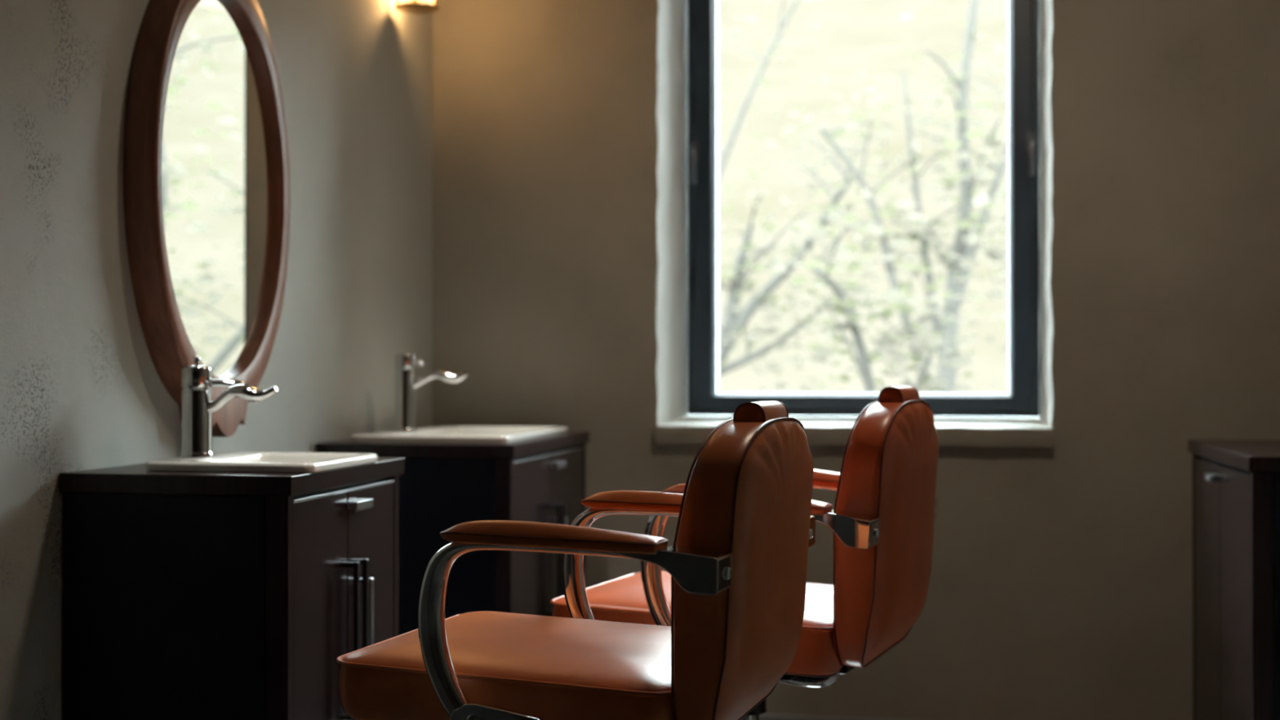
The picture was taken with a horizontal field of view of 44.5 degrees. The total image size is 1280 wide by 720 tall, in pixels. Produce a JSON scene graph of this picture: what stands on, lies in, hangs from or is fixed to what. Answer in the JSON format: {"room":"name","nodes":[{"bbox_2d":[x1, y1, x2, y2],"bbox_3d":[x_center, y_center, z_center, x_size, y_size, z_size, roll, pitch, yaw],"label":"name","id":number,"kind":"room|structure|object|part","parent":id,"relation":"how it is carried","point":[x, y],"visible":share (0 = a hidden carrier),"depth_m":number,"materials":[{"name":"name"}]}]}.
{"room":"salon","nodes":[
{"label":"salon","id":0,"kind":"room"},
{"bbox_2d":[0,0,432,719],"bbox_3d":[-1.045,-0.319,4.003,0.200,2.950,3.370,0,0,11],"label":"wall","id":1,"kind":"structure","parent":0,"point":[82,388],"depth_m":3.28,"materials":[{"name":"grey paint"}]},
{"bbox_2d":[123,0,289,436],"bbox_3d":[-0.981,-0.397,3.604,0.074,1.148,0.694,0,0,11],"label":"oval mirror","id":2,"kind":"object","parent":1,"relation":"attached to","point":[206,177],"visible":0.96,"depth_m":3.54,"materials":[{"name":"brown wood"}]},
{"bbox_2d":[161,0,275,378],"bbox_3d":[-0.971,-0.397,3.596,0.004,0.885,0.627,0,0,11],"label":"mirror glass","id":3,"kind":"object","parent":2,"relation":"attached to","point":[218,148],"depth_m":3.60,"materials":[{"name":"silver mirror"}]},
{"bbox_2d":[394,0,439,13],"bbox_3d":[-0.701,-1.263,4.863,0.156,0.344,0.140,0,0,11],"label":"wall lantern","id":4,"kind":"object","parent":1,"relation":"attached to","point":[411,6],"visible":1,"depth_m":4.85,"materials":[{"name":"gold metal"}]},
{"bbox_3d":[-0.696,-1.233,4.864,0.076,0.257,0.076,0,0,41],"label":"lantern glass","id":5,"kind":"part","parent":4,"relation":"part of","materials":[{"name":"beige"}]},
{"bbox_2d":[432,0,1279,719],"bbox_3d":[0.756,-0.312,5.187,2.895,2.950,0.370,0,0,11],"label":"wall","id":6,"kind":"structure","parent":0,"point":[1060,586],"depth_m":4.90,"materials":[{"name":"beige paint"}]},
{"bbox_2d":[759,713,902,719],"bbox_3d":[0.720,1.153,4.989,2.891,0.017,0.013,0,0,11],"label":"baseboard","id":7,"kind":"structure","parent":6,"relation":"attached to","point":[765,717],"depth_m":5.02,"materials":[{"name":"grey"}]},
{"bbox_2d":[655,422,1053,447],"bbox_3d":[0.676,0.241,5.024,1.259,0.067,0.092,0,0,11],"label":"window sill","id":8,"kind":"structure","parent":6,"relation":"attached to","point":[817,434],"depth_m":4.94,"materials":[{"name":"paint"}]},
{"bbox_2d":[656,0,1053,426],"bbox_3d":[0.709,-0.623,5.197,1.263,1.679,0.372,0,0,11],"label":"trim","id":9,"kind":"structure","parent":6,"relation":"attached to","point":[672,42],"depth_m":5.22,"materials":[{"name":"white paint"}]},
{"bbox_2d":[687,0,1039,417],"bbox_3d":[0.746,-0.623,5.304,1.183,1.627,0.145,0,0,11],"label":"window","id":10,"kind":"structure","parent":6,"relation":"in","point":[1022,399],"depth_m":5.31,"materials":[{"name":"grey"}]},
{"bbox_3d":[0.184,-0.665,5.360,0.022,0.129,0.045,0,0,11],"label":"handle lever","id":11,"kind":"part","parent":10,"relation":"part of","materials":[{"name":"silver metal"}]},
{"bbox_3d":[0.188,-0.716,5.386,0.032,0.080,0.008,0,0,11],"label":"handle plate","id":12,"kind":"part","parent":10,"relation":"part of","materials":[{"name":"silver metal"}]},
{"bbox_3d":[1.295,-0.717,5.176,0.032,0.080,0.008,0,0,11],"label":"handle plate","id":13,"kind":"part","parent":10,"relation":"part of","materials":[{"name":"silver metal"}]},
{"bbox_3d":[1.291,-0.666,5.149,0.022,0.129,0.045,0,0,11],"label":"handle lever","id":14,"kind":"part","parent":10,"relation":"part of","materials":[{"name":"silver metal"}]},
{"bbox_3d":[0.115,1.192,1.813,3.295,0.100,7.220,0,0,11],"label":"floor","id":15,"kind":"structure","parent":0,"visible":0},
{"bbox_2d":[59,457,404,719],"bbox_3d":[-0.820,0.686,3.293,0.502,0.930,0.639,0,0,11],"label":"vanity cabinet","id":16,"kind":"object","parent":15,"relation":"on","point":[188,595],"visible":0.91,"depth_m":3.01,"materials":[{"name":"brown wood"}]},
{"bbox_3d":[-0.916,0.674,2.998,0.416,0.830,0.003,0,0,11],"label":"panel","id":17,"kind":"part","parent":16,"relation":"part of","materials":[{"name":"black paint"}]},
{"bbox_2d":[59,457,404,496],"bbox_3d":[-0.831,0.240,3.298,0.478,0.037,0.639,0,0,11],"label":"countertop","id":18,"kind":"structure","parent":16,"relation":"on","point":[132,478],"depth_m":3.01,"materials":[{"name":"brown wood"}]},
{"bbox_2d":[179,355,277,457],"bbox_3d":[-0.851,0.097,3.264,0.213,0.210,0.105,0,0,11],"label":"faucet","id":19,"kind":"object","parent":18,"relation":"on","point":[198,406],"visible":1,"depth_m":3.23,"materials":[{"name":"silver metal"}]},
{"bbox_3d":[-0.924,0.002,3.260,0.017,0.020,0.017,0,0,11],"label":"knob","id":20,"kind":"part","parent":19,"relation":"part of","materials":[{"name":"silver metal"}]},
{"bbox_3d":[-0.868,0.053,3.296,0.089,0.026,0.029,0,0,-19],"label":"lever","id":21,"kind":"part","parent":19,"relation":"part of","materials":[{"name":"silver metal"}]},
{"bbox_3d":[-0.832,0.082,3.242,0.167,0.064,0.048,0,0,11],"label":"spout","id":22,"kind":"part","parent":19,"relation":"part of","materials":[{"name":"silver metal"}]},
{"bbox_2d":[248,400,260,403],"bbox_3d":[-0.799,0.082,3.236,0.024,0.014,0.024,0,0,11],"label":"outlet","id":23,"kind":"object","parent":19,"relation":"attached to","point":[249,401],"depth_m":3.23,"materials":[{"name":"metal"}]},
{"bbox_2d":[146,451,377,472],"bbox_3d":[-0.774,0.228,3.244,0.355,0.054,0.383,0,0,11],"label":"basin","id":24,"kind":"object","parent":18,"relation":"in","point":[231,461],"visible":0.62,"depth_m":3.13,"materials":[{"name":"white ceramic"}]},
{"bbox_3d":[-0.684,0.688,2.966,0.045,0.862,0.028,0,0,11],"label":"post","id":25,"kind":"part","parent":16,"relation":"part of","materials":[{"name":"brown wood"}]},
{"bbox_3d":[-0.644,0.676,3.116,0.018,0.808,0.278,0,0,11],"label":"door","id":26,"kind":"part","parent":16,"relation":"part of","materials":[{"name":"brown wood"}]},
{"bbox_3d":[-0.597,0.586,3.220,0.036,0.340,0.014,0,0,11],"label":"bar pull","id":27,"kind":"part","parent":16,"relation":"part of","materials":[{"name":"black metal"}]},
{"bbox_3d":[-0.590,0.305,3.288,0.026,0.020,0.095,0,0,11],"label":"tab pull","id":28,"kind":"part","parent":16,"relation":"part of","materials":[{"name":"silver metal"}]},
{"bbox_3d":[-0.587,0.586,3.271,0.036,0.340,0.014,0,0,11],"label":"bar pull","id":29,"kind":"part","parent":16,"relation":"part of","materials":[{"name":"black metal"}]},
{"bbox_3d":[-0.582,0.631,3.309,0.032,0.340,0.016,0,0,11],"label":"bar pull","id":30,"kind":"part","parent":16,"relation":"part of","materials":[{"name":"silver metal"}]},
{"bbox_3d":[-0.591,0.678,3.392,0.018,0.808,0.278,0,0,11],"label":"door","id":31,"kind":"part","parent":16,"relation":"part of","materials":[{"name":"brown wood"}]},
{"bbox_3d":[-0.574,0.692,3.547,0.045,0.862,0.028,0,0,11],"label":"post","id":32,"kind":"part","parent":16,"relation":"part of","materials":[{"name":"brown wood"}]},
{"bbox_2d":[315,431,589,635],"bbox_3d":[-0.514,0.695,4.674,0.585,0.930,0.930,0,0,11],"label":"vanity cabinet","id":33,"kind":"object","parent":15,"relation":"on","point":[442,486],"visible":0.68,"depth_m":4.23,"materials":[{"name":"brown wood"}]},
{"bbox_3d":[-0.638,0.682,4.236,0.499,0.830,0.003,0,0,11],"label":"panel","id":34,"kind":"part","parent":33,"relation":"part of","materials":[{"name":"black paint"}]},
{"bbox_2d":[315,431,589,458],"bbox_3d":[-0.526,0.248,4.679,0.561,0.037,0.930,0,0,11],"label":"countertop","id":35,"kind":"structure","parent":33,"relation":"on","point":[517,449],"depth_m":4.24,"materials":[{"name":"brown wood"}]},
{"bbox_2d":[393,352,467,431],"bbox_3d":[-0.615,0.094,4.596,0.228,0.231,0.068,0,0,11],"label":"faucet","id":36,"kind":"object","parent":35,"relation":"on","point":[406,384],"visible":1,"depth_m":4.58,"materials":[{"name":"silver metal"}]},
{"bbox_3d":[-0.655,0.005,4.604,0.041,0.022,0.016,0,0,11],"label":"lever","id":37,"kind":"part","parent":36,"relation":"part of","materials":[{"name":"silver metal"}]},
{"bbox_3d":[-0.595,0.060,4.592,0.186,0.064,0.048,0,0,11],"label":"spout","id":38,"kind":"part","parent":36,"relation":"part of","materials":[{"name":"silver metal"}]},
{"bbox_2d":[351,426,568,443],"bbox_3d":[-0.518,0.237,4.670,0.455,0.054,0.735,0,0,11],"label":"basin","id":39,"kind":"object","parent":35,"relation":"in","point":[499,434],"visible":0.61,"depth_m":4.57,"materials":[{"name":"white ceramic"}]},
{"bbox_3d":[-0.365,0.696,4.197,0.045,0.862,0.028,0,0,11],"label":"post","id":40,"kind":"part","parent":33,"relation":"part of","materials":[{"name":"brown wood"}]},
{"bbox_3d":[-0.311,0.684,4.419,0.018,0.808,0.424,0,0,11],"label":"door","id":41,"kind":"part","parent":33,"relation":"part of","materials":[{"name":"brown wood"}]},
{"bbox_3d":[-0.250,0.594,4.594,0.036,0.340,0.014,0,0,11],"label":"bar pull","id":42,"kind":"part","parent":33,"relation":"part of","materials":[{"name":"black metal"}]},
{"bbox_3d":[-0.244,0.314,4.662,0.026,0.020,0.095,0,0,11],"label":"tab pull","id":43,"kind":"part","parent":33,"relation":"part of","materials":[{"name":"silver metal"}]},
{"bbox_3d":[-0.241,0.595,4.645,0.036,0.340,0.014,0,0,11],"label":"bar pull","id":44,"kind":"part","parent":33,"relation":"part of","materials":[{"name":"black metal"}]},
{"bbox_3d":[-0.231,0.687,4.838,0.018,0.808,0.424,0,0,11],"label":"door","id":45,"kind":"part","parent":33,"relation":"part of","materials":[{"name":"brown wood"}]},
{"bbox_3d":[-0.200,0.701,5.064,0.045,0.862,0.028,0,0,11],"label":"post","id":46,"kind":"part","parent":33,"relation":"part of","materials":[{"name":"brown wood"}]},
{"bbox_2d":[336,400,815,719],"bbox_3d":[-0.093,0.604,2.481,0.680,1.082,0.653,0,0,18],"label":"salon chair","id":47,"kind":"object","parent":15,"relation":"on","point":[736,562],"visible":1,"depth_m":2.24,"materials":[{"name":"orange leather"}]},
{"bbox_3d":[-0.197,0.517,2.185,0.146,0.069,0.015,0,0,18],"label":"plate","id":48,"kind":"part","parent":47,"relation":"part of","materials":[{"name":"silver metal"}]},
{"bbox_3d":[-0.134,0.498,2.495,0.538,0.129,0.495,0,0,18],"label":"seat","id":49,"kind":"part","parent":47,"relation":"part of","materials":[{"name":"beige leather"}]},
{"bbox_3d":[0.165,0.318,2.397,0.137,0.462,0.479,0,0,18],"label":"backrest","id":50,"kind":"part","parent":47,"relation":"part of","materials":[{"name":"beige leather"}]},
{"bbox_2d":[551,386,938,719],"bbox_3d":[0.227,0.602,3.234,0.716,1.098,0.632,0,0,22],"label":"salon chair","id":51,"kind":"object","parent":15,"relation":"on","point":[884,513],"visible":0.6,"depth_m":2.97,"materials":[{"name":"leather"}]},
{"bbox_3d":[0.180,0.537,3.265,0.597,0.135,0.495,0,0,22],"label":"seat","id":52,"kind":"part","parent":51,"relation":"part of","materials":[{"name":"leather"}]},
{"bbox_3d":[0.228,0.598,3.244,0.430,0.030,0.611,0,0,22],"label":"seat frame","id":53,"kind":"part","parent":51,"relation":"part of","materials":[{"name":"black metal"}]},
{"bbox_3d":[0.498,0.334,3.136,0.137,0.509,0.479,0,0,22],"label":"backrest","id":54,"kind":"part","parent":51,"relation":"part of","materials":[{"name":"leather"}]},
{"bbox_2d":[1187,439,1279,719],"bbox_3d":[1.738,0.691,4.011,0.523,0.930,0.900,0,0,11],"label":"base cabinet","id":55,"kind":"object","parent":15,"relation":"on","point":[1236,483],"visible":1,"depth_m":3.84,"materials":[{"name":"brown wood"}]},
{"bbox_3d":[1.606,0.698,4.470,0.045,0.862,0.028,0,0,11],"label":"post","id":56,"kind":"part","parent":55,"relation":"part of","materials":[{"name":"brown wood"}]},
{"bbox_3d":[1.553,0.683,4.256,0.018,0.808,0.408,0,0,11],"label":"door","id":57,"kind":"part","parent":55,"relation":"part of","materials":[{"name":"brown wood"}]},
{"bbox_3d":[1.501,0.310,4.095,0.026,0.020,0.095,0,0,11],"label":"tab pull","id":58,"kind":"part","parent":55,"relation":"part of","materials":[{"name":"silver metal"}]},
{"bbox_2d":[1187,439,1279,472],"bbox_3d":[1.745,0.244,4.013,0.510,0.037,0.900,0,0,11],"label":"countertop","id":59,"kind":"structure","parent":55,"relation":"on","point":[1249,455],"depth_m":3.94,"materials":[{"name":"brown wood"}]},
{"bbox_3d":[1.476,0.681,3.852,0.018,0.808,0.408,0,0,11],"label":"door","id":60,"kind":"part","parent":55,"relation":"part of","materials":[{"name":"brown wood"}]},
{"bbox_3d":[1.446,0.692,3.633,0.045,0.862,0.028,0,0,11],"label":"post","id":61,"kind":"part","parent":55,"relation":"part of","materials":[{"name":"brown wood"}]},
{"bbox_3d":[1.689,0.678,3.574,0.448,0.830,0.003,0,0,11],"label":"panel","id":62,"kind":"part","parent":55,"relation":"part of","materials":[{"name":"black paint"}]},
{"label":"outside","id":63,"kind":"structure","parent":0,"visible":0},
{"bbox_2d":[718,0,1008,393],"bbox_3d":[6.659,-5.647,35.009,90.000,16.940,60.000,0,0,11],"label":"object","id":64,"kind":"object","parent":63,"point":[848,42],"visible":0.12,"depth_m":27.86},
{"bbox_2d":[718,0,933,392],"bbox_3d":[0.766,-0.457,11.679,2.354,5.728,2.032,0,0,39],"label":"fruit tree","id":65,"kind":"object","parent":64,"relation":"on","point":[733,325],"visible":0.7,"depth_m":11.66,"materials":[{"name":"green plant"}]},
{"bbox_2d":[735,168,1008,393],"bbox_3d":[1.389,0.648,9.072,1.786,3.481,1.249,0,0,-14],"label":"fruit tree","id":66,"kind":"object","parent":64,"relation":"on","point":[885,342],"visible":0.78,"depth_m":9.05,"materials":[{"name":"green plant"}]},
{"bbox_2d":[763,0,1008,393],"bbox_3d":[2.220,-0.399,11.184,2.726,5.606,1.942,0,0,11],"label":"fruit tree","id":67,"kind":"object","parent":64,"relation":"on","point":[959,247],"visible":0.61,"depth_m":11.05,"materials":[{"name":"green plant"}]},
{"bbox_2d":[908,84,1008,302],"bbox_3d":[2.809,-0.062,8.392,2.692,4.893,1.778,0,0,11],"label":"fruit tree","id":68,"kind":"object","parent":64,"relation":"on","point":[994,254],"visible":0.03,"depth_m":8.55,"materials":[{"name":"green plant"}]}
]}

